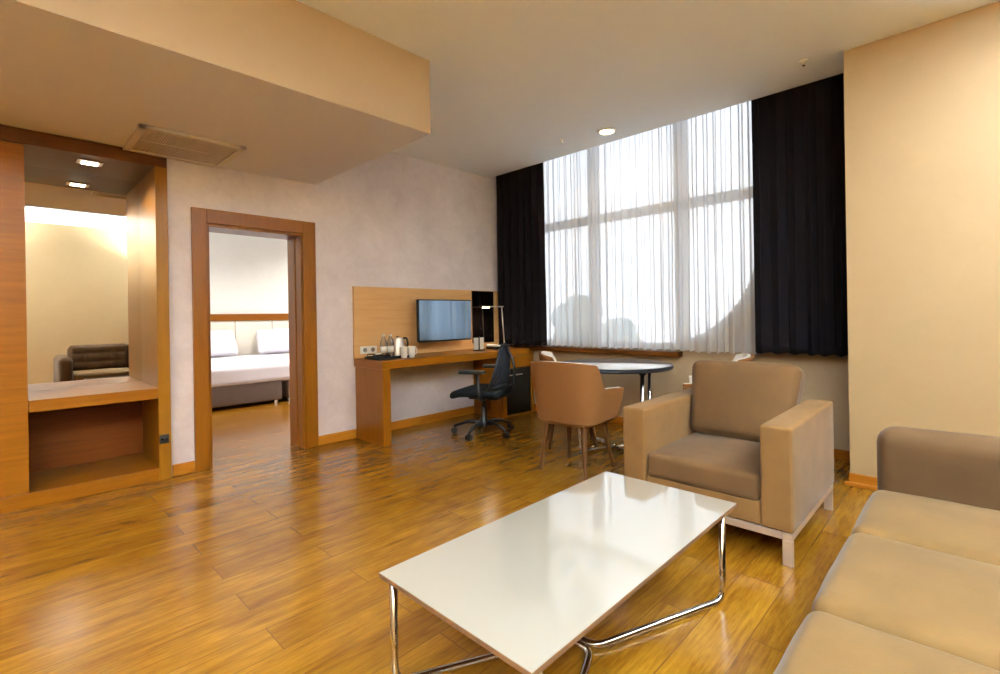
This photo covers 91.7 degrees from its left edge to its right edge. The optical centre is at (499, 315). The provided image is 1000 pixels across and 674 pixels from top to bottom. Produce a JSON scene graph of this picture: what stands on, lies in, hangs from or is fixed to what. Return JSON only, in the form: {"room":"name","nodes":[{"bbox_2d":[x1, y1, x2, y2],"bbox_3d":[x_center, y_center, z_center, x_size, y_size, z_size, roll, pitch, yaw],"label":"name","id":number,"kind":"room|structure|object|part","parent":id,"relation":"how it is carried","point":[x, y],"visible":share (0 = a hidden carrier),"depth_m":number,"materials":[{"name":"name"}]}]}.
{"room":"hotel room","nodes":[
{"label":"hotel room","id":0,"kind":"room"},
{"bbox_2d":[61,232,287,388],"bbox_3d":[-4.678,-0.125,8.173,0.200,2.700,5.600,-1,0,44],"label":"wall","id":1,"kind":"structure","parent":0,"point":[249,274],"depth_m":8.38,"materials":[{"name":"paint"}]},
{"bbox_2d":[210,314,288,357],"bbox_3d":[-4.253,0.586,8.398,0.080,1.225,4.260,-1,0,44],"label":"headboard panel","id":2,"kind":"object","parent":1,"relation":"attached to","point":[244,327],"visible":0.16,"depth_m":8.30,"materials":[{"name":"beige fabric"}]},
{"bbox_3d":[-4.262,0.031,8.398,0.080,0.115,4.260,-1,0,44],"label":"rail","id":3,"kind":"part","parent":2,"relation":"part of","materials":[{"name":"brown wood"}]},
{"bbox_2d":[0,0,430,184],"bbox_3d":[-2.538,-1.422,2.306,1.700,0.505,4.200,-1,0,44],"label":"ceiling","id":4,"kind":"structure","parent":0,"point":[312,96],"depth_m":2.63,"materials":[{"name":"paint"}]},
{"bbox_2d":[122,123,246,167],"bbox_3d":[-2.197,-1.164,3.383,0.580,0.022,0.615,-1,0,44],"label":"ceiling vent","id":5,"kind":"object","parent":4,"relation":"in","point":[145,139],"visible":1,"depth_m":3.35,"materials":[{"name":"metal"}]},
{"bbox_2d":[167,152,500,464],"bbox_3d":[-2.338,-0.373,3.878,0.250,3.120,7.110,-1,0,44],"label":"wall","id":6,"kind":"structure","parent":0,"point":[391,219],"depth_m":4.66,"materials":[{"name":"paint"}]},
{"bbox_2d":[191,207,318,471],"bbox_3d":[-2.087,0.178,4.121,0.298,2.010,0.965,-1,0,44],"label":"door frame","id":7,"kind":"structure","parent":6,"relation":"in","point":[299,235],"depth_m":4.21,"materials":[{"name":"brown wood"}]},
{"bbox_2d":[172,406,473,475],"bbox_3d":[-1.165,1.126,4.868,0.016,0.085,3.590,-1,0,44],"label":"baseboard","id":8,"kind":"structure","parent":6,"relation":"attached to","point":[186,467],"depth_m":4.94,"materials":[{"name":"brown wood"}]},
{"bbox_2d":[352,286,498,358],"bbox_3d":[-0.706,0.056,5.336,0.041,0.690,1.975,-1,0,44],"label":"panel","id":9,"kind":"object","parent":6,"relation":"attached to","point":[377,311],"visible":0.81,"depth_m":5.04,"materials":[{"name":"brown wood"}]},
{"bbox_2d":[360,346,376,353],"bbox_3d":[-1.276,0.335,4.719,0.014,0.072,0.180,-1,0,44],"label":"wall socket","id":10,"kind":"object","parent":9,"relation":"attached to","point":[364,349],"visible":1,"depth_m":4.71,"materials":[{"name":"white plastic"}]},
{"bbox_2d":[416,299,471,342],"bbox_3d":[-0.637,0.054,5.238,0.208,0.443,0.710,-1,0,44],"label":"television","id":11,"kind":"object","parent":9,"relation":"attached to","point":[438,320],"visible":1,"depth_m":5.14,"materials":[{"name":"black plastic"}]},
{"bbox_2d":[0,397,874,673],"bbox_3d":[-1.464,1.234,3.674,11.150,0.120,8.000,-1,0,44],"label":"floor","id":12,"kind":"structure","parent":0,"point":[269,558],"depth_m":2.25,"materials":[{"name":"laminate"}]},
{"bbox_2d":[0,124,171,513],"bbox_3d":[-3.243,0.023,3.126,0.591,2.358,1.760,-1,0,44],"label":"wardrobe","id":13,"kind":"object","parent":12,"relation":"on","point":[84,265],"visible":1,"depth_m":3.53,"materials":[{"name":"brown wood"}]},
{"bbox_3d":[-3.506,0.029,2.860,0.585,2.165,1.012,-1,0,44],"label":"panel","id":14,"kind":"part","parent":13,"relation":"part of","materials":[{"name":"brown wood"}]},
{"bbox_2d":[24,165,141,390],"bbox_3d":[-3.124,-0.265,3.660,0.016,1.596,0.670,-1,0,44],"label":"mirror","id":15,"kind":"object","parent":13,"relation":"on","point":[83,239],"depth_m":3.64,"materials":[{"name":"mirror"}]},
{"bbox_3d":[-3.107,0.856,3.662,0.020,0.503,0.670,-1,0,44],"label":"panel","id":16,"kind":"part","parent":13,"relation":"part of","materials":[{"name":"brown wood"}]},
{"bbox_2d":[76,158,103,166],"bbox_3d":[-2.862,-1.062,3.386,0.110,0.012,0.140,-1,0,44],"label":"spotlight","id":17,"kind":"object","parent":13,"relation":"attached to","point":[80,161],"visible":1,"depth_m":3.37,"materials":[{"name":"metal"}]},
{"bbox_2d":[81,161,98,165],"bbox_3d":[-2.862,-1.059,3.386,0.070,0.006,0.090,-1,0,44],"label":"diffuser","id":18,"kind":"object","parent":17,"relation":"attached to","point":[93,163],"depth_m":3.37,"materials":[{"name":"beige"}]},
{"bbox_2d":[28,381,157,412],"bbox_3d":[-2.908,0.569,3.464,0.589,0.075,0.670,-1,0,44],"label":"countertop","id":19,"kind":"structure","parent":13,"relation":"on","point":[75,397],"depth_m":3.31,"materials":[{"name":"brown wood"}]},
{"bbox_2d":[159,434,168,443],"bbox_3d":[-2.430,0.895,3.515,0.012,0.063,0.058,-1,0,44],"label":"power socket","id":20,"kind":"object","parent":13,"relation":"attached to","point":[163,438],"visible":1,"depth_m":3.51,"materials":[{"name":"black plastic"}]},
{"bbox_2d":[211,352,289,407],"bbox_3d":[-3.693,0.930,7.412,2.076,0.559,2.066,-1,0,44],"label":"bed","id":21,"kind":"object","parent":12,"relation":"on","point":[242,379],"visible":0.37,"depth_m":6.45,"materials":[{"name":"white fabric"}]},
{"bbox_2d":[211,330,237,356],"bbox_3d":[-4.562,0.453,7.691,0.303,0.419,0.729,-1,0,37],"label":"pillow","id":22,"kind":"object","parent":21,"relation":"on","point":[223,343],"visible":0.48,"depth_m":7.74,"materials":[{"name":"white fabric"}]},
{"bbox_3d":[-3.695,0.789,7.412,2.076,0.278,2.066,-1,0,44],"label":"mattress","id":23,"kind":"part","parent":21,"relation":"part of","materials":[{"name":"white fabric"}]},
{"bbox_2d":[256,328,288,353],"bbox_3d":[-3.831,0.441,8.442,0.729,0.419,0.303,-1,0,-41],"label":"pillow","id":24,"kind":"object","parent":21,"relation":"on","point":[269,341],"visible":0.64,"depth_m":8.28,"materials":[{"name":"white fabric"}]},
{"bbox_2d":[354,347,532,446],"bbox_3d":[-0.496,0.779,5.209,0.500,0.758,2.060,-1,0,44],"label":"desk","id":25,"kind":"object","parent":12,"relation":"on","point":[373,377],"visible":0.85,"depth_m":4.48,"materials":[{"name":"brown wood"}]},
{"bbox_3d":[-1.178,0.828,4.499,0.480,0.683,0.080,-1,0,44],"label":"panel","id":26,"kind":"part","parent":25,"relation":"part of","materials":[{"name":"brown wood"}]},
{"bbox_2d":[365,354,408,359],"bbox_3d":[-1.063,0.382,4.645,0.210,0.055,0.400,-1,0,44],"label":"serving tray","id":27,"kind":"object","parent":25,"relation":"on","point":[384,357],"visible":0.7,"depth_m":4.52,"materials":[{"name":"black plastic"}]},
{"bbox_2d":[373,353,382,357],"bbox_3d":[-1.130,0.375,4.505,0.060,0.054,0.075,-1,0,44],"label":"box","id":28,"kind":"object","parent":27,"relation":"on","point":[376,354],"visible":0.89,"depth_m":4.48,"materials":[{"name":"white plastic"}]},
{"bbox_2d":[380,334,386,356],"bbox_3d":[-1.095,0.290,4.564,0.062,0.223,0.063,-1,0,44],"label":"water bottle","id":29,"kind":"object","parent":27,"relation":"on","point":[383,349],"visible":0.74,"depth_m":4.54,"materials":[{"name":"white"}]},
{"bbox_2d":[387,334,393,356],"bbox_3d":[-1.041,0.289,4.612,0.062,0.223,0.063,-1,0,44],"label":"water bottle","id":30,"kind":"object","parent":27,"relation":"on","point":[389,348],"visible":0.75,"depth_m":4.60,"materials":[{"name":"white"}]},
{"bbox_2d":[390,336,408,355],"bbox_3d":[-0.993,0.300,4.757,0.147,0.198,0.186,-1,0,8],"label":"kettle","id":31,"kind":"object","parent":27,"relation":"on","point":[398,341],"visible":0.68,"depth_m":4.69,"materials":[{"name":"metal"}]},
{"bbox_2d":[400,347,409,357],"bbox_3d":[-0.904,0.352,4.610,0.095,0.108,0.080,-1,0,-11],"label":"cup","id":32,"kind":"object","parent":25,"relation":"on","point":[403,350],"visible":1,"depth_m":4.58,"materials":[{"name":"white ceramic"}]},
{"bbox_2d":[408,346,416,357],"bbox_3d":[-0.845,0.352,4.692,0.095,0.108,0.080,-1,0,-11],"label":"cup","id":33,"kind":"object","parent":25,"relation":"on","point":[412,348],"visible":1,"depth_m":4.67,"materials":[{"name":"white ceramic"}]},
{"bbox_2d":[473,336,484,350],"bbox_3d":[-0.231,0.316,5.460,0.070,0.160,0.150,-1,0,44],"label":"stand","id":34,"kind":"object","parent":25,"relation":"on","point":[478,342],"visible":0.99,"depth_m":5.45,"materials":[{"name":"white plastic"}]},
{"bbox_2d":[486,344,500,349],"bbox_3d":[-0.049,0.363,5.660,0.170,0.060,0.160,-1,0,44],"label":"telephone","id":35,"kind":"object","parent":25,"relation":"on","point":[489,346],"visible":0.79,"depth_m":5.59,"materials":[{"name":"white plastic"}]},
{"bbox_2d":[482,306,509,347],"bbox_3d":[-0.046,0.141,5.731,0.140,0.504,0.420,-1,0,44],"label":"desk lamp","id":36,"kind":"object","parent":25,"relation":"on","point":[482,306],"visible":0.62,"depth_m":5.81,"materials":[{"name":"metal"}]},
{"bbox_2d":[450,343,515,440],"bbox_3d":[-0.148,0.707,4.722,0.631,0.889,0.671,-1,0,36],"label":"office chair","id":37,"kind":"object","parent":12,"relation":"on","point":[501,388],"visible":1,"depth_m":4.59,"materials":[{"name":"black plastic"}]},
{"bbox_3d":[-0.179,0.740,4.736,0.480,0.106,0.470,-1,0,22],"label":"seat","id":38,"kind":"part","parent":37,"relation":"part of","materials":[{"name":"black fabric"}]},
{"bbox_3d":[-0.172,0.667,4.512,0.056,0.271,0.172,-1,0,22],"label":"armrest","id":39,"kind":"part","parent":37,"relation":"part of","materials":[{"name":"black plastic"}]},
{"bbox_3d":[0.005,0.498,4.659,0.126,0.476,0.445,-1,0,22],"label":"frame","id":40,"kind":"part","parent":37,"relation":"part of","materials":[{"name":"black plastic"}]},
{"bbox_2d":[473,354,533,418],"bbox_3d":[0.043,0.808,5.753,0.482,0.683,0.529,-1,0,44],"label":"base cabinet","id":41,"kind":"object","parent":12,"relation":"on","point":[498,408],"visible":0.48,"depth_m":5.58,"materials":[{"name":"brown wood"}]},
{"bbox_2d":[507,367,530,415],"bbox_3d":[0.069,0.871,5.749,0.444,0.513,0.410,-1,0,44],"label":"fridge","id":42,"kind":"object","parent":41,"relation":"in","point":[519,400],"visible":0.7,"depth_m":5.61,"materials":[{"name":"metal"}]},
{"bbox_3d":[0.063,0.537,5.749,0.442,0.129,0.420,-1,0,44],"label":"drawer","id":43,"kind":"part","parent":41,"relation":"part of","materials":[{"name":"brown wood"}]},
{"bbox_2d":[379,471,736,673],"bbox_3d":[0.302,0.962,1.742,0.618,0.364,1.293,-1,0,44],"label":"coffee table","id":44,"kind":"object","parent":12,"relation":"on","point":[528,585],"visible":1,"depth_m":1.55,"materials":[{"name":"white paint"}]},
{"bbox_3d":[0.066,0.975,1.499,0.607,0.346,0.561,-1,0,44],"label":"leg frame","id":45,"kind":"part","parent":44,"relation":"part of","materials":[{"name":"silver metal"}]},
{"bbox_3d":[0.469,0.969,1.914,0.607,0.346,0.598,-1,0,44],"label":"leg frame","id":46,"kind":"part","parent":44,"relation":"part of","materials":[{"name":"silver metal"}]},
{"bbox_2d":[538,351,597,449],"bbox_3d":[0.602,0.734,4.324,0.506,0.818,0.575,-1,0,4],"label":"tub chair","id":47,"kind":"object","parent":12,"relation":"on","point":[543,355],"visible":0.2,"depth_m":4.14,"materials":[{"name":"fabric"}]},
{"bbox_3d":[0.452,0.957,4.170,0.088,0.376,0.076,-1,0,4],"label":"leg","id":48,"kind":"part","parent":47,"relation":"part of","materials":[{"name":"brown wood"}]},
{"bbox_3d":[0.779,0.952,4.140,0.117,0.378,0.046,-1,0,41],"label":"leg","id":49,"kind":"part","parent":47,"relation":"part of","materials":[{"name":"brown wood"}]},
{"bbox_2d":[530,361,623,480],"bbox_3d":[0.551,0.735,3.607,0.575,0.818,0.506,-1,0,40],"label":"tub chair","id":50,"kind":"object","parent":12,"relation":"on","point":[568,394],"visible":1,"depth_m":3.41,"materials":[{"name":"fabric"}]},
{"bbox_3d":[0.335,0.959,3.604,0.101,0.377,0.046,-1,0,-13],"label":"leg","id":51,"kind":"part","parent":50,"relation":"part of","materials":[{"name":"brown wood"}]},
{"bbox_3d":[0.544,0.955,3.860,0.046,0.378,0.117,-1,0,4],"label":"leg","id":52,"kind":"part","parent":50,"relation":"part of","materials":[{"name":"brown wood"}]},
{"bbox_3d":[0.571,0.772,3.631,0.430,0.038,0.405,-1,0,40],"label":"seat","id":53,"kind":"part","parent":50,"relation":"part of","materials":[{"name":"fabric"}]},
{"bbox_3d":[0.589,0.955,3.390,0.046,0.377,0.101,-1,0,4],"label":"leg","id":54,"kind":"part","parent":50,"relation":"part of","materials":[{"name":"brown wood"}]},
{"bbox_3d":[0.805,0.951,3.639,0.117,0.378,0.046,-1,0,-13],"label":"leg","id":55,"kind":"part","parent":50,"relation":"part of","materials":[{"name":"brown wood"}]},
{"bbox_2d":[563,358,673,453],"bbox_3d":[0.980,0.771,4.136,0.950,0.727,0.950,-1,0,44],"label":"round table","id":56,"kind":"object","parent":12,"relation":"on","point":[641,367],"visible":0.54,"depth_m":4.00,"materials":[{"name":"silver metal"}]},
{"bbox_3d":[0.792,0.791,4.061,0.366,0.688,0.032,-1,0,-22],"label":"leg","id":57,"kind":"part","parent":56,"relation":"part of","materials":[{"name":"silver metal"}]},
{"bbox_3d":[0.905,0.789,4.325,0.032,0.689,0.366,-1,0,-22],"label":"leg","id":58,"kind":"part","parent":56,"relation":"part of","materials":[{"name":"silver metal"}]},
{"bbox_3d":[1.056,0.787,3.948,0.032,0.689,0.366,-1,0,-22],"label":"leg","id":59,"kind":"part","parent":56,"relation":"part of","materials":[{"name":"silver metal"}]},
{"bbox_3d":[1.169,0.785,4.212,0.366,0.688,0.032,-1,0,-22],"label":"leg","id":60,"kind":"part","parent":56,"relation":"part of","materials":[{"name":"silver metal"}]},
{"bbox_2d":[683,353,753,389],"bbox_3d":[1.750,0.716,3.873,0.506,0.818,0.575,-1,0,26],"label":"tub chair","id":61,"kind":"object","parent":12,"relation":"on","point":[749,357],"visible":0.14,"depth_m":3.72,"materials":[{"name":"fabric"}]},
{"bbox_2d":[623,360,833,567],"bbox_3d":[1.316,0.706,2.785,0.854,0.846,0.908,-1,0,44],"label":"armchair","id":62,"kind":"object","parent":12,"relation":"on","point":[742,434],"visible":0.97,"depth_m":2.64,"materials":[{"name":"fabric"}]},
{"bbox_3d":[1.061,0.748,3.033,0.141,0.480,0.908,-1,0,44],"label":"arm","id":63,"kind":"part","parent":62,"relation":"part of"},
{"bbox_3d":[1.288,0.924,2.752,0.576,0.114,0.798,-1,0,44],"label":"seat rail","id":64,"kind":"part","parent":62,"relation":"part of","materials":[{"name":"brown fabric"}]},
{"bbox_2d":[648,432,760,500],"bbox_3d":[1.262,0.811,2.728,0.571,0.179,0.750,-1,0,44],"label":"seat cushion","id":65,"kind":"object","parent":62,"relation":"on","point":[719,465],"depth_m":2.53,"materials":[{"name":"brown fabric"}]},
{"bbox_2d":[691,360,804,442],"bbox_3d":[1.473,0.517,2.940,0.622,0.474,0.284,-1,0,44],"label":"cushion","id":66,"kind":"object","parent":62,"relation":"on","point":[731,400],"depth_m":2.85,"materials":[{"name":"brown fabric"}]},
{"bbox_3d":[1.319,0.998,2.783,0.838,0.032,0.893,-1,0,44],"label":"steel frame","id":67,"kind":"part","parent":62,"relation":"part of","materials":[{"name":"silver metal"}]},
{"bbox_3d":[1.302,1.072,2.192,0.042,0.115,0.022,-1,0,44],"label":"leg","id":68,"kind":"part","parent":62,"relation":"part of","materials":[{"name":"metal"}]},
{"bbox_3d":[1.572,0.740,2.536,0.141,0.480,0.908,-1,0,44],"label":"arm","id":69,"kind":"part","parent":62,"relation":"part of"},
{"bbox_3d":[1.897,1.062,2.804,0.042,0.115,0.022,-1,0,44],"label":"leg","id":70,"kind":"part","parent":62,"relation":"part of","materials":[{"name":"metal"}]},
{"bbox_2d":[773,426,999,673],"bbox_3d":[1.308,0.735,1.048,1.042,0.788,2.190,-1,0,44],"label":"sofa","id":71,"kind":"object","parent":12,"relation":"on","point":[914,586],"visible":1,"depth_m":1.36,"materials":[{"name":"fabric"}]},
{"bbox_2d":[773,611,999,673],"bbox_3d":[0.810,0.822,0.746,0.748,0.206,0.738,-1,0,44],"label":"seat cushion","id":72,"kind":"object","parent":71,"relation":"on","point":[826,642],"depth_m":1.05,"materials":[{"name":"beige fabric"}]},
{"bbox_2d":[812,533,999,670],"bbox_3d":[1.272,0.814,1.220,0.748,0.208,0.582,-1,0,44],"label":"seat cushion","id":73,"kind":"object","parent":71,"relation":"on","point":[947,602],"depth_m":1.26,"materials":[{"name":"beige fabric"}]},
{"bbox_2d":[851,490,999,565],"bbox_3d":[1.667,0.810,1.625,0.748,0.207,0.543,-1,0,44],"label":"seat cushion","id":74,"kind":"object","parent":71,"relation":"on","point":[960,524],"depth_m":1.69,"materials":[{"name":"beige fabric"}]},
{"bbox_3d":[2.015,0.745,1.776,1.005,0.557,0.160,-1,0,44],"label":"arm","id":75,"kind":"part","parent":71,"relation":"part of"},
{"bbox_2d":[297,0,999,177],"bbox_3d":[-0.307,-1.765,1.542,6.450,0.150,6.622,-1,0,44],"label":"ceiling","id":76,"kind":"structure","parent":0,"point":[510,80],"depth_m":3.19,"materials":[{"name":"paint"}]},
{"bbox_2d":[597,127,616,134],"bbox_3d":[0.992,-1.705,4.505,0.178,0.012,0.178,-1,0,44],"label":"recessed light","id":77,"kind":"object","parent":76,"relation":"in","point":[608,130],"visible":1,"depth_m":4.49,"materials":[{"name":"white plastic"}]},
{"bbox_2d":[600,130,612,133],"bbox_3d":[0.992,-1.708,4.505,0.126,0.005,0.126,-1,0,44],"label":"diffuser","id":78,"kind":"object","parent":77,"relation":"attached to","point":[601,131],"depth_m":4.52,"materials":[{"name":"white"}]},
{"bbox_2d":[799,59,807,66],"bbox_3d":[2.062,-1.711,3.296,0.052,0.034,0.052,-1,0,44],"label":"sprinkler","id":79,"kind":"object","parent":76,"relation":"attached to","point":[803,61],"visible":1,"depth_m":3.29,"materials":[{"name":"white plastic"}]},
{"bbox_2d":[501,344,849,450],"bbox_3d":[2.169,-0.445,4.210,6.250,3.120,0.350,-1,0,44],"label":"wall","id":80,"kind":"structure","parent":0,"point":[826,377],"depth_m":4.50,"materials":[{"name":"beige paint"}]},
{"bbox_2d":[534,404,849,461],"bbox_3d":[1.395,1.085,4.870,3.645,0.085,0.016,-1,0,44],"label":"baseboard","id":81,"kind":"structure","parent":80,"relation":"attached to","point":[840,455],"depth_m":3.71,"materials":[{"name":"brown wood"}]},
{"bbox_2d":[843,1,999,476],"bbox_3d":[3.316,-0.326,2.580,2.335,2.845,0.590,-1,0,44],"label":"wall","id":82,"kind":"structure","parent":0,"point":[922,103],"depth_m":2.91,"materials":[{"name":"beige paint"}]},
{"bbox_2d":[844,469,876,490],"bbox_3d":[3.310,1.055,2.572,2.365,0.085,0.600,-1,0,44],"label":"baseboard","id":83,"kind":"structure","parent":82,"relation":"attached to","point":[867,482],"depth_m":3.12,"materials":[{"name":"brown wood"}]},
{"bbox_3d":[2.141,-1.939,4.062,6.450,0.420,0.568,-1,0,44],"label":"ceiling","id":84,"kind":"structure","parent":0,"visible":0},
{"bbox_2d":[496,162,546,346],"bbox_3d":[0.224,-0.792,5.734,0.751,2.302,0.078,-1,0,44],"label":"curtain","id":85,"kind":"object","parent":84,"relation":"hanging from","point":[520,193],"visible":0.84,"depth_m":5.70,"materials":[{"name":"black fabric"}]},
{"bbox_2d":[543,101,758,354],"bbox_3d":[1.318,-0.810,4.754,2.280,2.302,0.068,-1,0,44],"label":"sheer curtain","id":86,"kind":"object","parent":84,"relation":"hanging from","point":[649,236],"visible":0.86,"depth_m":4.59,"materials":[{"name":"white fabric"}]},
{"bbox_2d":[751,73,847,356],"bbox_3d":[2.285,-0.835,3.724,0.650,2.283,0.062,-1,0,44],"label":"curtain","id":87,"kind":"object","parent":84,"relation":"hanging from","point":[798,133],"visible":0.77,"depth_m":3.71,"materials":[{"name":"black fabric"}]}
]}

